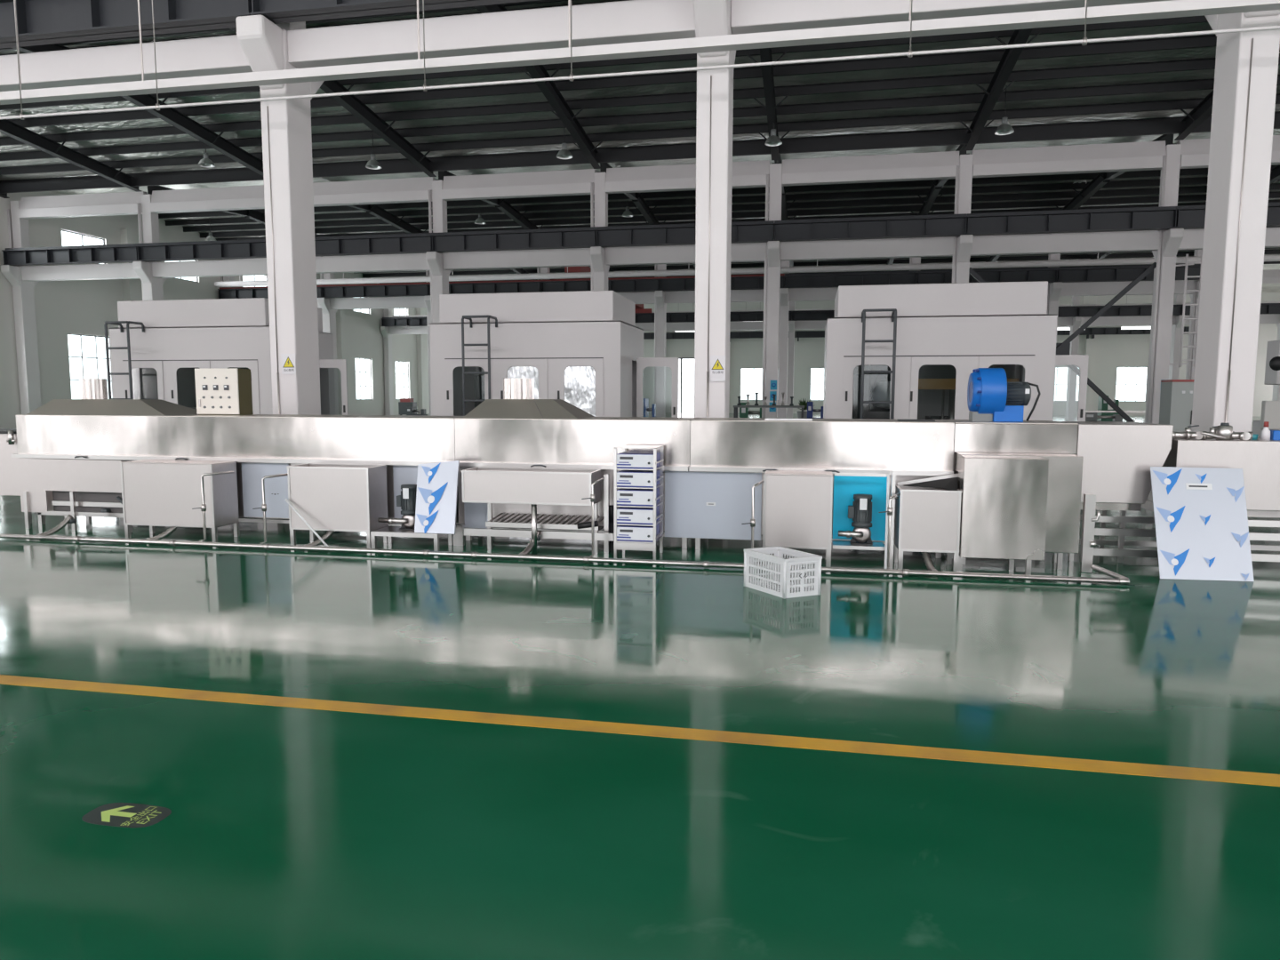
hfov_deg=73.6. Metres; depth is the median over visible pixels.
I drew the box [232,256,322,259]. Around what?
beam
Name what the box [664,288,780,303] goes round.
tie beam
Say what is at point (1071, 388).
concrete column
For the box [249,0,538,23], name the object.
girder
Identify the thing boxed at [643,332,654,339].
girder
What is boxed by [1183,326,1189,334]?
girder
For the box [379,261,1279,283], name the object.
purlin
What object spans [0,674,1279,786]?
floor marking line
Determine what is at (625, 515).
ultrasonic generator
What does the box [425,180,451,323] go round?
concrete column
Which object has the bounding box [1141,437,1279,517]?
machine
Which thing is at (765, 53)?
rafter
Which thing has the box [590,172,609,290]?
concrete column
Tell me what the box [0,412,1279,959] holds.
floor
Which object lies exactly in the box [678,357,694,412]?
window
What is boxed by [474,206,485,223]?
pendant lamp
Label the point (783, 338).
concrete column
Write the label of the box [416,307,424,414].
trim
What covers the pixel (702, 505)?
tunnel
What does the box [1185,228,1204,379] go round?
concrete column
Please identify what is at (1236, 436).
pipe fitting
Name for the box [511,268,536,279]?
rafter
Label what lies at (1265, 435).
bottle
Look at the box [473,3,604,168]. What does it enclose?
rafter
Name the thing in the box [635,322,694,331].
tie beam
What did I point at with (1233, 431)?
pipe fitting
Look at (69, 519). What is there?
hose
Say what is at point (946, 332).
machining centre
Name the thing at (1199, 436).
pipe fitting
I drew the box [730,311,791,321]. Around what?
girder
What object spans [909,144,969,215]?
rafter
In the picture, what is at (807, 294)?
tie beam
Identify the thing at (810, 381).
window
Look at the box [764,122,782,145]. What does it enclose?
pendant lamp
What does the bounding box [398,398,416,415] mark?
tool cart
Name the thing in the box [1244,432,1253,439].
pipe fitting
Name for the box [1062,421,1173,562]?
machine
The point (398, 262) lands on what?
tie beam
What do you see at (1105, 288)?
tie beam
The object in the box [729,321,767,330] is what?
tie beam
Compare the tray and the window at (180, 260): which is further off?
the window at (180, 260)
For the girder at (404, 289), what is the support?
on the concrete column at (329, 316)
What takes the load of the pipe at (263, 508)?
attached to the pipe at (1118, 579)
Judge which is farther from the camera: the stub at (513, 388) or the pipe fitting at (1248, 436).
the stub at (513, 388)
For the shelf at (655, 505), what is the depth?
8.34 m
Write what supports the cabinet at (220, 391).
on the tunnel at (260, 445)
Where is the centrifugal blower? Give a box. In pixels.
[967,368,1040,422]
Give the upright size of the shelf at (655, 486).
0.010 m
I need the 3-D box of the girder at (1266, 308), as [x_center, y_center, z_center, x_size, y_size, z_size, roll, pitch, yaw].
[36.800,-10.563,52.862,5.990,0.660,0.360,1,6,11]
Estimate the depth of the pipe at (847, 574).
7.67 m
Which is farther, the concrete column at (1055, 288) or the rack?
the concrete column at (1055, 288)
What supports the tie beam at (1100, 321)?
attached to the concrete column at (1071, 388)
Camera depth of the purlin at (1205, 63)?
24.76 m
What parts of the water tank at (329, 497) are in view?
leg, leg, edge trim, leg, leg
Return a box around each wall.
[0,191,429,428]
[635,292,1279,416]
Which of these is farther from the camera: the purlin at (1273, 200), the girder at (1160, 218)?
the purlin at (1273, 200)
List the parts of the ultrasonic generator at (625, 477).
plate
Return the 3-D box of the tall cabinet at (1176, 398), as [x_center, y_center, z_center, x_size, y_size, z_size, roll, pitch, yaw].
[11.820,-1.218,18.832,0.504,1.963,0.630,1,6,11]
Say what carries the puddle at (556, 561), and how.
on the floor
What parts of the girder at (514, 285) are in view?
crane rail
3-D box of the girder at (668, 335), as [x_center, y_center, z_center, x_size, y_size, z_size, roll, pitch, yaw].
[4.873,-12.844,77.001,5.980,0.860,0.540,1,6,11]
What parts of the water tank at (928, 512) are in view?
leg, leg, edge trim, lid, leg, leg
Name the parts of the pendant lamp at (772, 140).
lamp shade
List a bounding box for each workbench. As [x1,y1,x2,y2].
[733,405,804,418]
[1085,410,1145,423]
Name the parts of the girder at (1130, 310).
crane rail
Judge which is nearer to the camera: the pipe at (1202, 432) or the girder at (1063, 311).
the pipe at (1202, 432)
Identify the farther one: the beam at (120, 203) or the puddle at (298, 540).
the beam at (120, 203)
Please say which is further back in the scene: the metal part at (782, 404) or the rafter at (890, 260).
the rafter at (890, 260)
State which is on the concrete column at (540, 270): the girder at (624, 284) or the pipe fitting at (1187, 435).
the girder at (624, 284)
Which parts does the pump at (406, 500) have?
rating plate, volute casing, motor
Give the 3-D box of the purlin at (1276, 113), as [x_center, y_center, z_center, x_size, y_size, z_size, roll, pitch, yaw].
[10.305,-10.876,26.774,72.460,0.240,0.140,1,6,11]
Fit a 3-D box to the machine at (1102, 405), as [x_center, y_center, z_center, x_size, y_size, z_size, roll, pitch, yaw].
[30.153,-4.606,55.034,1.051,1.644,0.810,1,6,11]
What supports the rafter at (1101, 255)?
attached to the ceiling
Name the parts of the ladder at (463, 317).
rail, rail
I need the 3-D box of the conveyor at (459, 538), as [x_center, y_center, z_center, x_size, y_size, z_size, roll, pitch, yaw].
[-1.115,0.548,8.888,1.792,0.347,0.344,1,6,11]
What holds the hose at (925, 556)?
attached to the water tank at (928, 512)
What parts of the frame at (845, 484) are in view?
cyan panel, post, post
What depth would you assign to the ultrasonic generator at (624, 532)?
8.37 m
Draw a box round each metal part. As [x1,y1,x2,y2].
[745,394,750,405]
[754,392,758,405]
[772,394,775,405]
[780,392,784,405]
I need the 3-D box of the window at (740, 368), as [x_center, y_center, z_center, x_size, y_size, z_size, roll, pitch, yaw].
[10.835,-8.627,77.009,3.600,2.900,0.060,1,6,11]
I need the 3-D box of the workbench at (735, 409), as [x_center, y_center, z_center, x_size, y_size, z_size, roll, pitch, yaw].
[3.867,-1.588,25.706,2.084,1.298,0.800,1,6,11]
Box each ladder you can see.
[104,320,144,399]
[461,315,497,415]
[859,308,896,419]
[1169,253,1202,367]
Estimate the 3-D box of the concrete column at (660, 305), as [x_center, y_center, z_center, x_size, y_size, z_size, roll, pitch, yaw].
[0.996,-7.244,42.395,0.515,9.240,1.520,1,6,11]
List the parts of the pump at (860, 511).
volute casing, motor, rating plate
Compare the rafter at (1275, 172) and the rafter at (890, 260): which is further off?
the rafter at (890, 260)
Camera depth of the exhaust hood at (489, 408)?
9.23 m
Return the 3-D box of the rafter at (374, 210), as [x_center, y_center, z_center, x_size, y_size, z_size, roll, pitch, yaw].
[-11.980,-11.744,37.762,1.123,1.170,12.021,1,6,11]
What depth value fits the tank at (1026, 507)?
7.66 m
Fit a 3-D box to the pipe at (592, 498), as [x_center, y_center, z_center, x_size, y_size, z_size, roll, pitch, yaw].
[-0.445,0.363,8.338,0.123,0.742,0.335,3,6,25]
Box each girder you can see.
[0,0,251,48]
[1,243,138,265]
[136,239,266,262]
[217,285,321,298]
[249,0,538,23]
[314,232,432,256]
[320,282,428,297]
[381,316,427,326]
[428,280,541,295]
[431,226,596,252]
[540,276,659,292]
[595,220,774,247]
[635,312,695,322]
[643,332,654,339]
[658,273,784,291]
[665,332,694,338]
[729,331,795,342]
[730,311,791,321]
[773,213,967,241]
[784,270,917,288]
[792,310,834,320]
[795,330,824,341]
[916,267,1058,284]
[966,206,1178,235]
[1056,264,1200,282]
[1056,328,1091,338]
[1057,305,1079,317]
[1078,304,1183,316]
[1091,327,1150,338]
[1176,202,1279,229]
[1182,303,1279,315]
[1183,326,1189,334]
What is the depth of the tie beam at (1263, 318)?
52.87 m
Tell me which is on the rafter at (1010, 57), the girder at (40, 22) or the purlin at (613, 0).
the purlin at (613, 0)
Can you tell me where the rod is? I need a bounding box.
[285,498,328,546]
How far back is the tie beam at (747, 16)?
10.19 m
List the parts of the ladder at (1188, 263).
rail, rail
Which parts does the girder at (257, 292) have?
crane rail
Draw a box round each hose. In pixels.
[37,514,75,535]
[146,526,183,540]
[304,530,340,546]
[518,530,540,554]
[918,552,937,571]
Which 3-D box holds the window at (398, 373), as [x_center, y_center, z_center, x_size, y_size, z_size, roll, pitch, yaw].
[-18.857,-7.871,67.612,0.060,3.000,2.400,1,6,11]
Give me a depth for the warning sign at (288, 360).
11.95 m
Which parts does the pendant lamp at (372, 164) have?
lamp shade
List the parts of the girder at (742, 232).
crane rail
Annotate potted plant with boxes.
[796,398,815,418]
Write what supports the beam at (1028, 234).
attached to the concrete column at (912, 260)
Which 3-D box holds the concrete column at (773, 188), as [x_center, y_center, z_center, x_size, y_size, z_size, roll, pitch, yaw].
[4.455,-5.898,28.942,0.515,9.240,1.520,1,6,11]
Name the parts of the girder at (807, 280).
crane rail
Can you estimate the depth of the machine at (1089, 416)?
41.10 m
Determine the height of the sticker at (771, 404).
0.320 m
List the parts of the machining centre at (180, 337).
door, door, door, door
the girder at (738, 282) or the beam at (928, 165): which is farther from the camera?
the girder at (738, 282)
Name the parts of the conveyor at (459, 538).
leg, leg, cross rail, rail, drive motor, leg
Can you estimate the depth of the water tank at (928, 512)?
7.82 m
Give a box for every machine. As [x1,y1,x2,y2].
[406,407,427,415]
[643,398,655,416]
[739,402,761,417]
[807,401,823,418]
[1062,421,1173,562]
[1085,412,1122,421]
[1096,395,1119,421]
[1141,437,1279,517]
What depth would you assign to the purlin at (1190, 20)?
22.35 m
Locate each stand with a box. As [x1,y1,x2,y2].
[370,525,453,551]
[1079,493,1100,573]
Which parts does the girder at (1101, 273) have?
crane rail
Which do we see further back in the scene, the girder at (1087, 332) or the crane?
the girder at (1087, 332)
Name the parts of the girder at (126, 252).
crane rail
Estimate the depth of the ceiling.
26.50 m
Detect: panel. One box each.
[414,460,459,534]
[1150,466,1254,581]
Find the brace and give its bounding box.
[968,262,1156,422]
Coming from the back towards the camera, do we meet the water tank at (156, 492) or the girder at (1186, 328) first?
the girder at (1186, 328)
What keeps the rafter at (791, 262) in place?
attached to the ceiling
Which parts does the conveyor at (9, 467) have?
frame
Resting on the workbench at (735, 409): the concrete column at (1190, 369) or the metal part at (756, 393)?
the metal part at (756, 393)
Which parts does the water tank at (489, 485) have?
leg, edge trim, leg, leg, leg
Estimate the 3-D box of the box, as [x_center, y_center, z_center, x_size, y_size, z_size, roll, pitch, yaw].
[5.865,-0.414,7.885,0.090,0.090,0.100,1,6,11]
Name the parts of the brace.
gusset plate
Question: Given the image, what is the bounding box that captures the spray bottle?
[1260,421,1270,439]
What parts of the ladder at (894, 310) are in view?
rail, rail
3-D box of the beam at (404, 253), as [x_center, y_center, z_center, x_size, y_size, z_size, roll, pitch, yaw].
[-13.654,-11.906,44.835,5.590,0.840,0.400,1,6,11]
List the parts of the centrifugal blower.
motor, motor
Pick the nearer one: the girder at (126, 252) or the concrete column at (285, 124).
the concrete column at (285, 124)
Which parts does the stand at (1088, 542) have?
handle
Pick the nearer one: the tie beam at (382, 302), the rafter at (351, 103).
the rafter at (351, 103)
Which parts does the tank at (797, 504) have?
leg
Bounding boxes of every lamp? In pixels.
[198,144,214,167]
[205,223,215,240]
[365,135,381,169]
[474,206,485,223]
[556,124,572,159]
[622,206,632,216]
[675,303,694,332]
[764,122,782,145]
[994,85,1014,135]
[1057,296,1083,330]
[1072,179,1087,183]
[1120,295,1151,329]
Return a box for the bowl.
[1252,433,1258,439]
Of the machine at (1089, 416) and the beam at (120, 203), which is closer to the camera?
the beam at (120, 203)
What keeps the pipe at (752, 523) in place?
attached to the pipe at (1118, 579)
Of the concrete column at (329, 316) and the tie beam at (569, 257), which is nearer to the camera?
the tie beam at (569, 257)
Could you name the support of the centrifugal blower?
on the tunnel at (1030, 436)
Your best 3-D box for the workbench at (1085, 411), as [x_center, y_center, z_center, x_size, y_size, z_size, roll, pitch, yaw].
[20.450,-2.474,36.683,2.973,0.978,0.800,1,6,11]
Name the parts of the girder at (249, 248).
crane rail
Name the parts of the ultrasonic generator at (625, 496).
plate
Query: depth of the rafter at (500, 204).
37.93 m
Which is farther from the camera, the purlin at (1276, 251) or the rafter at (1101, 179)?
the purlin at (1276, 251)
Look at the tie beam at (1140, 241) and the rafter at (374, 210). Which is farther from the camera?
the rafter at (374, 210)
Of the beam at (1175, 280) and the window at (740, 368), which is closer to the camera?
the beam at (1175, 280)
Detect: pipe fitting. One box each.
[1172,431,1191,439]
[1180,424,1199,439]
[1191,431,1207,439]
[1195,431,1203,439]
[1207,425,1216,439]
[1216,423,1232,439]
[1232,431,1252,439]
[1232,432,1244,439]
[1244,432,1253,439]
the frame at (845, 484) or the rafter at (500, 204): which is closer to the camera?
the frame at (845, 484)
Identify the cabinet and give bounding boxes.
[194,368,252,415]
[1159,379,1194,431]
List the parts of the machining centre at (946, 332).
door, coolant tank, door handle, door, guide rod, door, door, door handle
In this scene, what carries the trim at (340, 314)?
attached to the wall at (76, 307)
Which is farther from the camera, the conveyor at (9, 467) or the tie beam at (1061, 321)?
the tie beam at (1061, 321)
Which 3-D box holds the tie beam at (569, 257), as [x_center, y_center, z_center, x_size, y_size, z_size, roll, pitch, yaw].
[-4.330,-7.835,30.403,5.590,0.560,0.300,1,6,11]
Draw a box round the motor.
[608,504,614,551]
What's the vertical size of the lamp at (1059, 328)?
4.276 m
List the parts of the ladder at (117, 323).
rail, rail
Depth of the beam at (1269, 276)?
52.71 m
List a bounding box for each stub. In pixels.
[80,378,108,399]
[503,378,534,399]
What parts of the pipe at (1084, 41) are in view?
hanger rod, hanger rod, hanger rod, hanger rod, hanger rod, hanger rod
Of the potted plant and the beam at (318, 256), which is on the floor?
the potted plant
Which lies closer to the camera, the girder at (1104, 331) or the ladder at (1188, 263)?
the ladder at (1188, 263)
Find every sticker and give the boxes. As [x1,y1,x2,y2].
[81,802,171,827]
[769,391,776,400]
[769,402,775,411]
[770,380,776,389]
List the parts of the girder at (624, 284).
crane rail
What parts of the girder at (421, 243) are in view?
crane rail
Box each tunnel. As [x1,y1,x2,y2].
[11,414,463,526]
[454,416,761,548]
[688,417,954,558]
[941,419,1078,562]
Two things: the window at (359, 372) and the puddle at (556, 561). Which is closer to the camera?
the puddle at (556, 561)
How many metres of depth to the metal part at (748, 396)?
25.73 m
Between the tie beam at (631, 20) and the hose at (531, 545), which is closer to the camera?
the hose at (531, 545)
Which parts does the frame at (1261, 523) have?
rail, rail, rail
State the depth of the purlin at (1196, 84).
25.99 m
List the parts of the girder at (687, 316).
crane rail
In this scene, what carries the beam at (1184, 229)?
attached to the concrete column at (1055, 288)
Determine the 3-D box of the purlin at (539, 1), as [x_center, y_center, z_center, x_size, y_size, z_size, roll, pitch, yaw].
[8.486,-10.821,17.461,72.460,0.240,0.140,1,6,11]
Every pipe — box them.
[0,0,1279,119]
[0,533,1129,583]
[192,471,233,541]
[252,472,287,543]
[581,478,603,557]
[741,480,763,548]
[878,492,900,568]
[1200,431,1225,439]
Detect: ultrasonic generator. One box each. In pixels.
[616,451,659,469]
[616,469,659,487]
[616,487,659,506]
[616,504,659,524]
[616,522,659,542]
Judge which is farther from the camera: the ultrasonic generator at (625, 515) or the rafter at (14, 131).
the rafter at (14, 131)
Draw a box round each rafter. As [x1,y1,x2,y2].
[0,119,141,191]
[0,192,9,198]
[12,43,263,175]
[145,185,318,237]
[229,27,436,176]
[346,204,427,233]
[435,170,543,229]
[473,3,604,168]
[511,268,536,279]
[597,162,667,224]
[744,48,791,159]
[772,153,797,220]
[789,260,794,273]
[886,257,894,264]
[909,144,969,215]
[957,28,1041,151]
[980,255,1000,269]
[1054,134,1176,209]
[1080,252,1111,266]
[1174,45,1279,140]
[1269,164,1279,184]
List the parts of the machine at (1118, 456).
leg, leg, leg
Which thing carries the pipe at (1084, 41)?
hanging from the ceiling
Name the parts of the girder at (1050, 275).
crane rail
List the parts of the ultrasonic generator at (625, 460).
plate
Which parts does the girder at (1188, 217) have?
crane rail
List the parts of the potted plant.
pot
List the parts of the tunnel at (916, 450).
leg, loose strip, rail, loose strip, leg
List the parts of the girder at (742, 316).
crane rail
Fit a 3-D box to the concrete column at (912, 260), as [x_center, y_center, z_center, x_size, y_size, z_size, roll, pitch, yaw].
[12.771,-6.985,40.097,0.515,9.240,1.520,1,6,11]
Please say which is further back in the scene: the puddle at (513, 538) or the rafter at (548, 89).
the rafter at (548, 89)
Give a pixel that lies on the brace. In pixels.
(1063, 348)
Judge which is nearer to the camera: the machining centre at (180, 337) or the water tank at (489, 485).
the water tank at (489, 485)
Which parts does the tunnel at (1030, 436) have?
leg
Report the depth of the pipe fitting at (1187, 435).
7.92 m
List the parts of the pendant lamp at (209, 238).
lamp shade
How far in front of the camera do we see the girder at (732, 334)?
75.97 m
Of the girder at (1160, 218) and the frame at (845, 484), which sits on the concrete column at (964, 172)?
the girder at (1160, 218)
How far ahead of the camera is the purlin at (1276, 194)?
38.86 m
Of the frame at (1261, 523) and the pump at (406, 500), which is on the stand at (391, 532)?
the pump at (406, 500)
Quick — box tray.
[493,526,604,530]
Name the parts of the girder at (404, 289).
crane rail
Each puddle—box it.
[286,537,362,543]
[492,536,551,540]
[555,560,609,563]
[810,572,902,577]
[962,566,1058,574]
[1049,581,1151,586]
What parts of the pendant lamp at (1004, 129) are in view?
lamp shade, suspension rod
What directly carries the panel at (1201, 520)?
on the floor
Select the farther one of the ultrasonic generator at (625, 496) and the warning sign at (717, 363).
the warning sign at (717, 363)
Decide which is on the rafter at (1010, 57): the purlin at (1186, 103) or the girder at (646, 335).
the purlin at (1186, 103)
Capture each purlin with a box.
[0,0,574,51]
[0,0,629,55]
[0,15,1207,110]
[0,53,1279,145]
[0,74,1279,160]
[0,93,1279,175]
[0,111,1279,183]
[0,115,1279,193]
[6,34,1216,127]
[158,164,1277,218]
[164,176,1279,225]
[182,183,1279,231]
[200,191,1279,238]
[215,199,1279,240]
[361,248,1277,272]
[362,248,1279,277]
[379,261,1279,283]
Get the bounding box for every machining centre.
[108,297,348,415]
[429,290,678,417]
[823,280,1088,421]
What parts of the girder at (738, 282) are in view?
crane rail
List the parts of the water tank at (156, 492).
leg, leg, edge trim, leg, leg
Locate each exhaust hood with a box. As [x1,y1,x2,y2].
[27,399,196,415]
[463,399,594,418]
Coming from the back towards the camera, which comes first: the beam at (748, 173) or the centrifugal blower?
the beam at (748, 173)
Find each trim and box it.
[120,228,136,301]
[335,283,344,415]
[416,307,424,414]
[1084,326,1092,410]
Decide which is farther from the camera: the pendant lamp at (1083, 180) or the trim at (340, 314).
the trim at (340, 314)
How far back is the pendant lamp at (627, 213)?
37.76 m
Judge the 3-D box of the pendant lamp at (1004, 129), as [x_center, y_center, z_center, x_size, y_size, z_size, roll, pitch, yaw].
[10.205,-10.364,23.895,0.500,1.264,0.500,1,6,11]
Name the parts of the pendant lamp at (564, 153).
lamp shade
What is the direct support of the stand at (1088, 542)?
on the floor
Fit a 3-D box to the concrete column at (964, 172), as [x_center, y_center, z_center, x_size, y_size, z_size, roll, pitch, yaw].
[10.343,-5.769,27.794,0.515,9.240,1.520,1,6,11]
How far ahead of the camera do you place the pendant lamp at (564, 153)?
26.32 m
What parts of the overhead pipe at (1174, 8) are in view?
hanger rod, hanger rod, hanger rod, hanger rod, hanger rod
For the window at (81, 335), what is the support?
in the wall at (76, 307)
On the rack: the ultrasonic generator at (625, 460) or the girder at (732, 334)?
the ultrasonic generator at (625, 460)
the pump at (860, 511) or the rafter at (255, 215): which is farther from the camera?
the rafter at (255, 215)
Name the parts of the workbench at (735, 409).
leg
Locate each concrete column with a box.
[0,200,41,414]
[132,194,167,300]
[219,259,234,287]
[235,14,324,415]
[317,256,338,415]
[380,308,393,415]
[424,270,431,415]
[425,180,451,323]
[536,248,549,279]
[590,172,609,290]
[654,245,667,417]
[692,0,735,417]
[761,163,782,418]
[777,241,790,418]
[786,288,795,418]
[909,237,921,280]
[952,154,973,283]
[1046,232,1062,420]
[1064,296,1081,421]
[1144,144,1183,423]
[1168,280,1185,379]
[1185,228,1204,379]
[1191,9,1279,431]
[1272,313,1279,400]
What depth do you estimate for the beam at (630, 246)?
42.28 m
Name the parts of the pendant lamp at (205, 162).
lamp shade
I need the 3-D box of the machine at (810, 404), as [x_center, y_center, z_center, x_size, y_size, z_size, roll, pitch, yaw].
[8.008,-2.914,39.089,0.755,1.313,0.810,1,6,11]
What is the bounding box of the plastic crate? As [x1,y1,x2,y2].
[744,545,822,599]
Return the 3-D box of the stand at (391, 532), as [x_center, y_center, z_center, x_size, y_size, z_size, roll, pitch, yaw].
[-2.400,0.614,9.034,0.739,0.180,0.400,1,6,11]
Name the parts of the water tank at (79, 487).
leg, panel, leg, cross rail, cross rail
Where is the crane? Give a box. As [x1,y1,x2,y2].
[561,266,652,312]
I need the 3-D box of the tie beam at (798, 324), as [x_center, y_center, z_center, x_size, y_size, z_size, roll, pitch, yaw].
[13.341,-10.529,57.986,5.590,0.560,0.300,1,6,11]
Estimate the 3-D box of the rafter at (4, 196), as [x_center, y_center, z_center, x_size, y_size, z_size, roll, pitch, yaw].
[-26.736,-10.931,24.907,1.123,1.341,18.085,1,6,11]
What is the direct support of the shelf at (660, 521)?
attached to the rack
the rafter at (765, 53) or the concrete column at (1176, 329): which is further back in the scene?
the concrete column at (1176, 329)
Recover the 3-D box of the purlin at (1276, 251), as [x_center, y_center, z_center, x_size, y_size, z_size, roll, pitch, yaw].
[15.727,-13.836,54.229,72.460,0.240,0.140,1,6,11]
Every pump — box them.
[377,484,416,529]
[838,493,872,544]
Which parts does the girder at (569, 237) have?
crane rail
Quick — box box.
[1270,430,1279,439]
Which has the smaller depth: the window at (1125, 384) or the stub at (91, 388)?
the stub at (91, 388)
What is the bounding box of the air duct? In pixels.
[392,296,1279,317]
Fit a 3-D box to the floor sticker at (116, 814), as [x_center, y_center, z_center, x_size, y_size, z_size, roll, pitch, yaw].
[-1.957,1.277,3.263,0.320,0.002,0.170,1,6,11]
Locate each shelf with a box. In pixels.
[614,465,662,470]
[614,483,662,488]
[614,502,662,507]
[614,519,662,526]
[614,536,662,543]
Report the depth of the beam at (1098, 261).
39.84 m
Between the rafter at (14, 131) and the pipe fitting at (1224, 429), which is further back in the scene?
the rafter at (14, 131)
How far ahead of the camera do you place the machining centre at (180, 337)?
18.06 m
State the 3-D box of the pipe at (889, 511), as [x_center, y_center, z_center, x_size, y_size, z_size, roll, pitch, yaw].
[2.275,0.460,7.818,0.124,0.666,0.351,3,6,29]
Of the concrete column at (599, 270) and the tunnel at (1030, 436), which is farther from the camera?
the concrete column at (599, 270)
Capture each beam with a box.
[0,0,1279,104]
[0,34,252,91]
[17,191,147,219]
[21,263,139,281]
[149,184,264,213]
[152,258,267,278]
[214,223,1279,287]
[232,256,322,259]
[287,0,695,68]
[312,176,435,207]
[315,253,430,273]
[328,253,424,256]
[329,296,426,309]
[388,326,427,334]
[441,168,596,200]
[442,248,591,270]
[448,249,536,253]
[546,246,653,249]
[605,160,769,193]
[605,243,767,265]
[616,291,655,303]
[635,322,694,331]
[664,242,764,246]
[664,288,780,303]
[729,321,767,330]
[730,0,1172,34]
[780,237,957,261]
[781,151,959,186]
[788,288,838,301]
[790,238,910,242]
[794,320,826,329]
[921,233,1049,238]
[970,231,1162,255]
[971,140,1166,177]
[1057,317,1072,326]
[1060,280,1196,295]
[1061,229,1195,233]
[1080,315,1175,326]
[1087,280,1177,282]
[1176,135,1279,168]
[1178,227,1279,250]
[1184,269,1279,283]
[1184,314,1279,325]
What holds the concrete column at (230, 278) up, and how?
on the floor
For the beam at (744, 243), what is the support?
attached to the concrete column at (660, 305)
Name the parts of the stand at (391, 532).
leg, leg, leg, leg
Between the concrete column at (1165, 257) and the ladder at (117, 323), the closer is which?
the ladder at (117, 323)
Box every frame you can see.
[832,470,895,568]
[1079,514,1279,561]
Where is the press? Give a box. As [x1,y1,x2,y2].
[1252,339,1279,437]
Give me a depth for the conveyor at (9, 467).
10.47 m
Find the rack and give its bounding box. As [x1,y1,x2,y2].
[613,444,663,559]
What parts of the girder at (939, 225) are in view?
crane rail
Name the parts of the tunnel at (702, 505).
leg, film covered panel, rail, leg, film covered panel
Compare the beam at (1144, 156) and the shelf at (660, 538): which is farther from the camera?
the beam at (1144, 156)
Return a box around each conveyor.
[0,428,67,523]
[453,512,614,553]
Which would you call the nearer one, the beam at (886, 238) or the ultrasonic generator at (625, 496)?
the ultrasonic generator at (625, 496)
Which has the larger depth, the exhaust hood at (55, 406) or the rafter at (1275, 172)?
the rafter at (1275, 172)
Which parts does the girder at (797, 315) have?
crane rail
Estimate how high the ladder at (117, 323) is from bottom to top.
3.100 m
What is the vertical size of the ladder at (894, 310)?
3.100 m
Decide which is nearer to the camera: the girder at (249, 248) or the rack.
the rack
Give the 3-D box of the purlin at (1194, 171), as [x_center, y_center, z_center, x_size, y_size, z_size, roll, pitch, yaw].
[11.785,-11.902,34.245,72.460,0.240,0.140,1,6,11]
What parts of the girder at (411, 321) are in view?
crane rail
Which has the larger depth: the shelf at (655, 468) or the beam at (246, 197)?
the beam at (246, 197)
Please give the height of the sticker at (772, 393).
0.320 m
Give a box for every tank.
[17,458,132,532]
[120,459,239,542]
[286,463,388,548]
[460,466,609,554]
[762,470,832,567]
[888,473,962,572]
[955,452,1083,575]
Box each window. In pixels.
[61,229,105,263]
[67,333,112,398]
[172,260,197,282]
[355,357,372,399]
[395,360,408,399]
[678,357,694,412]
[740,368,762,399]
[809,381,823,400]
[1054,367,1079,401]
[1115,366,1148,401]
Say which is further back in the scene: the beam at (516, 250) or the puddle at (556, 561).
the beam at (516, 250)
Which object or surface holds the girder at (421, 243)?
on the concrete column
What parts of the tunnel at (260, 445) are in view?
leg, rail, film covered panel, film covered panel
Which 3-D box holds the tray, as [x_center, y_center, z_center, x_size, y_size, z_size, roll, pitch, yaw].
[-0.980,0.485,8.884,1.197,0.010,0.280,1,6,11]
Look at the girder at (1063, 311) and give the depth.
54.68 m
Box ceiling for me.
[0,0,1279,292]
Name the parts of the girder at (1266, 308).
crane rail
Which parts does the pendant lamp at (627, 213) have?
lamp shade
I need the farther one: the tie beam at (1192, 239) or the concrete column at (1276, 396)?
the concrete column at (1276, 396)
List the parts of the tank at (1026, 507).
leg, door panel, leg, leg, leg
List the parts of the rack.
post, plate, post, post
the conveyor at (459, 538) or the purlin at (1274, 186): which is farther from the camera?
the purlin at (1274, 186)
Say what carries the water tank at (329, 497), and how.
on the floor
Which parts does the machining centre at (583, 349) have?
door handle, door, door handle, door, door, door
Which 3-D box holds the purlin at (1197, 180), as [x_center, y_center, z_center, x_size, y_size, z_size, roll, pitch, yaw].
[12.022,-11.947,35.454,72.460,0.240,0.140,1,6,11]
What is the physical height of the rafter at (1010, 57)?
1.341 m
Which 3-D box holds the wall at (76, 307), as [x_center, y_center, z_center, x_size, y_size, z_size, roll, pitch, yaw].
[-24.272,-8.688,39.773,0.240,12.500,86.000,1,6,11]
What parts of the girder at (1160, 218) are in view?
crane rail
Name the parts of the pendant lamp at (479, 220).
lamp shade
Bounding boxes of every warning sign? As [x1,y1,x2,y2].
[280,353,295,374]
[710,355,725,381]
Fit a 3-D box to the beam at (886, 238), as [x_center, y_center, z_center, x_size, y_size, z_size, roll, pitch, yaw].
[9.896,-11.388,40.240,5.590,0.840,0.400,1,6,11]
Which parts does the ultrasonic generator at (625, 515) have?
plate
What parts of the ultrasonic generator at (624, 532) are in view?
plate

